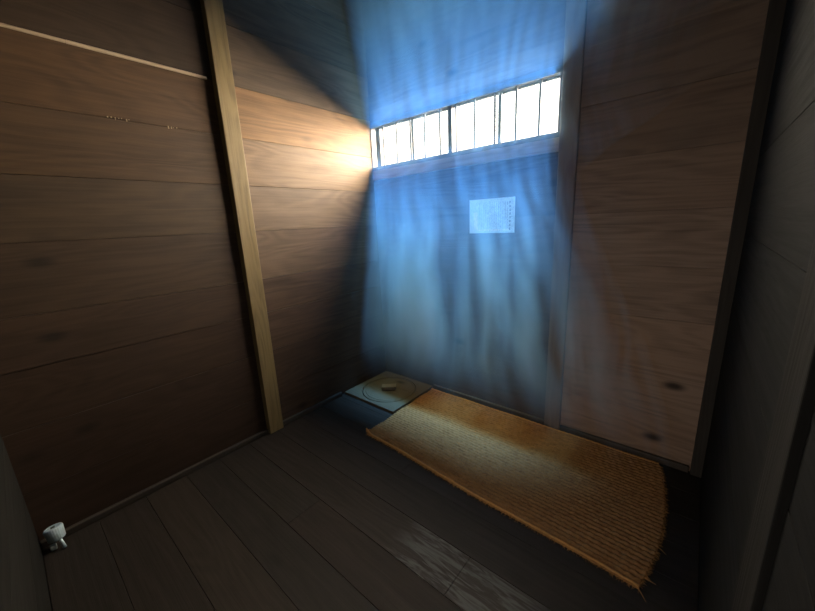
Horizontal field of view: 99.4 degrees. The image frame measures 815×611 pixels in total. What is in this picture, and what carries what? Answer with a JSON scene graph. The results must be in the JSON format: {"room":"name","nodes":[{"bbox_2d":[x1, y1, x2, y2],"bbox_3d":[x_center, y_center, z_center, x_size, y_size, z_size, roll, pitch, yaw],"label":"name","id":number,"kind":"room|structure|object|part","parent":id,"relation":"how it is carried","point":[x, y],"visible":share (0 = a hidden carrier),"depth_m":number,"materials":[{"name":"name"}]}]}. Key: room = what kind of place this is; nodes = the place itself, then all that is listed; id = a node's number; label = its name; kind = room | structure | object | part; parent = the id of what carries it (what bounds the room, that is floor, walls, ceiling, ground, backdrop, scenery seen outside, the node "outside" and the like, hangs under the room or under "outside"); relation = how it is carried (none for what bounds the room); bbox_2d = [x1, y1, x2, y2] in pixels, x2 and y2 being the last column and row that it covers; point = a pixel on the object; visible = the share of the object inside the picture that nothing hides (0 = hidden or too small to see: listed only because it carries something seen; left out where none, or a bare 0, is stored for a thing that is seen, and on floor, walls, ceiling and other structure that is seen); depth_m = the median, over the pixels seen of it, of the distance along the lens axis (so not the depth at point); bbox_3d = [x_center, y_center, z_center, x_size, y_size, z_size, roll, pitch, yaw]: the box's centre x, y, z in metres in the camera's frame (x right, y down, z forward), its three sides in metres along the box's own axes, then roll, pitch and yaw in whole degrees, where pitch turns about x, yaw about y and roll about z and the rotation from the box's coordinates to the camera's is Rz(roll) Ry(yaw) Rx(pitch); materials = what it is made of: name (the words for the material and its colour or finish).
{"room":"prison interior","nodes":[
{"label":"prison interior","id":0,"kind":"room"},
{"bbox_2d":[0,434,51,610],"bbox_3d":[-1.007,-0.325,0.476,2.840,3.600,0.161,9,17,39],"label":"wall","id":1,"kind":"structure","parent":0,"point":[23,580],"depth_m":1.21,"materials":[{"name":"brown wood"}]},
{"bbox_2d":[0,0,385,541],"bbox_3d":[-1.171,-0.757,2.312,0.163,3.600,2.840,9,17,39],"label":"wall","id":2,"kind":"structure","parent":0,"point":[128,362],"depth_m":1.98,"materials":[{"name":"brown wood"}]},
{"bbox_2d":[0,23,65,42],"bbox_3d":[-1.765,-1.166,1.391,0.008,0.015,0.563,9,17,39],"label":"trim strip","id":3,"kind":"object","parent":2,"relation":"attached to","point":[1,24],"depth_m":1.52,"materials":[{"name":"brown wood"}]},
{"bbox_2d":[65,39,206,79],"bbox_3d":[-1.387,-1.287,1.825,0.009,0.017,0.608,9,17,39],"label":"trim strip","id":4,"kind":"object","parent":2,"relation":"attached to","point":[69,42],"depth_m":1.78,"materials":[{"name":"brown wood"}]},
{"bbox_2d":[40,392,342,548],"bbox_3d":[-1.216,1.000,2.435,0.028,0.034,1.920,9,17,39],"label":"baseboard","id":5,"kind":"structure","parent":2,"relation":"attached to","point":[117,506],"depth_m":2.15,"materials":[{"name":"brown wood"}]},
{"bbox_2d":[200,0,283,433],"bbox_3d":[-1.101,-0.723,2.264,0.080,3.450,0.109,9,17,39],"label":"post","id":6,"kind":"object","parent":2,"relation":"attached to","point":[213,16],"visible":0.8,"depth_m":2.24,"materials":[{"name":"brown wood"}]},
{"bbox_2d":[42,388,700,610],"bbox_3d":[-0.065,1.177,1.890,2.840,0.160,2.840,9,17,39],"label":"floor","id":7,"kind":"structure","parent":0,"point":[315,512],"depth_m":1.67,"materials":[{"name":"brown wood"}]},
{"bbox_2d":[43,522,66,550],"bbox_3d":[-1.751,1.151,1.720,0.085,0.119,0.074,9,17,39],"label":"metal fixture","id":8,"kind":"object","parent":7,"relation":"on","point":[56,532],"visible":1,"depth_m":1.71,"materials":[{"name":"silver metal"}]},
{"bbox_3d":[-1.723,1.179,1.722,0.042,0.062,0.016,2,14,18],"label":"stem","id":9,"kind":"part","parent":8,"relation":"part of","materials":[{"name":"silver metal"}]},
{"bbox_2d":[345,371,432,413],"bbox_3d":[-0.168,0.757,3.183,0.596,0.063,0.554,9,17,39],"label":"toilet cover","id":10,"kind":"object","parent":7,"relation":"on","point":[390,392],"visible":0.99,"depth_m":3.13,"materials":[{"name":"brown wood"}]},
{"bbox_3d":[-0.169,0.776,3.185,0.480,0.022,0.480,9,17,39],"label":"round lid","id":11,"kind":"part","parent":10,"relation":"part of","materials":[{"name":"brown wood"}]},
{"bbox_3d":[-0.169,0.749,3.164,0.129,0.040,0.066,-2,13,1],"label":"handle","id":12,"kind":"part","parent":10,"relation":"part of","materials":[{"name":"brown wood"}]},
{"bbox_2d":[366,388,669,599],"bbox_3d":[0.604,0.950,2.258,1.802,0.047,0.986,9,17,39],"label":"mat","id":13,"kind":"object","parent":7,"relation":"on","point":[604,504],"visible":1,"depth_m":2.04,"materials":[{"name":"beige wicker"}]},
{"bbox_3d":[0.321,1.027,1.979,1.707,0.041,0.022,10,18,42],"label":"edge cord","id":14,"kind":"part","parent":13,"relation":"part of","materials":[{"name":"fabric"}]},
{"bbox_3d":[0.871,0.860,2.629,1.701,0.013,0.014,9,17,39],"label":"edge cord","id":15,"kind":"part","parent":13,"relation":"part of","materials":[{"name":"fabric"}]},
{"bbox_2d":[362,0,768,471],"bbox_3d":[0.710,-0.876,2.450,2.840,3.600,0.151,9,17,39],"label":"wall","id":16,"kind":"structure","parent":0,"point":[668,86],"depth_m":2.14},
{"bbox_2d":[370,64,562,180],"bbox_3d":[0.323,-1.284,2.611,1.630,0.476,0.082,9,17,39],"label":"window","id":17,"kind":"structure","parent":16,"relation":"in","point":[451,105],"depth_m":2.49,"materials":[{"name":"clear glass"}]},
{"bbox_3d":[-0.111,-1.384,2.962,0.433,0.322,0.012,9,17,39],"label":"sash","id":18,"kind":"part","parent":17,"relation":"part of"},
{"bbox_3d":[0.189,-1.343,2.731,0.363,0.322,0.012,9,17,39],"label":"sash","id":19,"kind":"part","parent":17,"relation":"part of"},
{"bbox_3d":[0.492,-1.292,2.463,0.381,0.322,0.012,9,17,39],"label":"sash","id":20,"kind":"part","parent":17,"relation":"part of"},
{"bbox_3d":[0.787,-1.252,2.236,0.398,0.322,0.012,9,17,39],"label":"sash","id":21,"kind":"part","parent":17,"relation":"part of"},
{"bbox_2d":[470,197,514,232],"bbox_3d":[0.605,-0.647,2.497,0.354,0.242,0.003,9,17,39],"label":"paper notice","id":22,"kind":"object","parent":16,"relation":"attached to","point":[493,215],"visible":1,"depth_m":2.49,"materials":[{"name":"grey paper"}]},
{"bbox_2d":[474,212,508,230],"bbox_3d":[0.605,-0.611,2.505,0.279,0.136,0.001,9,17,39],"label":"print","id":23,"kind":"object","parent":22,"relation":"attached to","point":[475,214],"depth_m":2.57},
{"bbox_2d":[433,384,688,472],"bbox_3d":[0.947,0.855,2.612,1.840,0.040,0.022,9,17,39],"label":"baseboard","id":24,"kind":"structure","parent":16,"relation":"attached to","point":[661,460],"depth_m":2.38,"materials":[{"name":"brown wood"}]},
{"bbox_2d":[544,0,587,429],"bbox_3d":[0.988,-0.788,2.137,0.107,3.450,0.052,9,17,39],"label":"post","id":25,"kind":"object","parent":16,"relation":"attached to","point":[576,10],"visible":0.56,"depth_m":2.15,"materials":[{"name":"brown wood"}]},
{"bbox_2d":[690,0,786,477],"bbox_3d":[1.615,-0.692,1.613,0.072,3.450,0.060,9,17,39],"label":"post","id":26,"kind":"object","parent":16,"relation":"attached to","point":[776,8],"visible":0.56,"depth_m":1.66,"materials":[{"name":"brown wood"}]},
{"bbox_2d":[698,0,814,610],"bbox_3d":[0.878,-0.445,0.617,0.161,3.600,2.840,9,17,39],"label":"wall","id":27,"kind":"structure","parent":0,"point":[780,228],"depth_m":0.92,"materials":[{"name":"brown wood"}]},
{"bbox_2d":[730,236,814,610],"bbox_3d":[0.621,-0.364,0.433,0.042,3.450,0.149,9,17,39],"label":"post","id":28,"kind":"object","parent":27,"relation":"attached to","point":[796,398],"depth_m":0.57,"materials":[{"name":"brown wood"}]}
]}

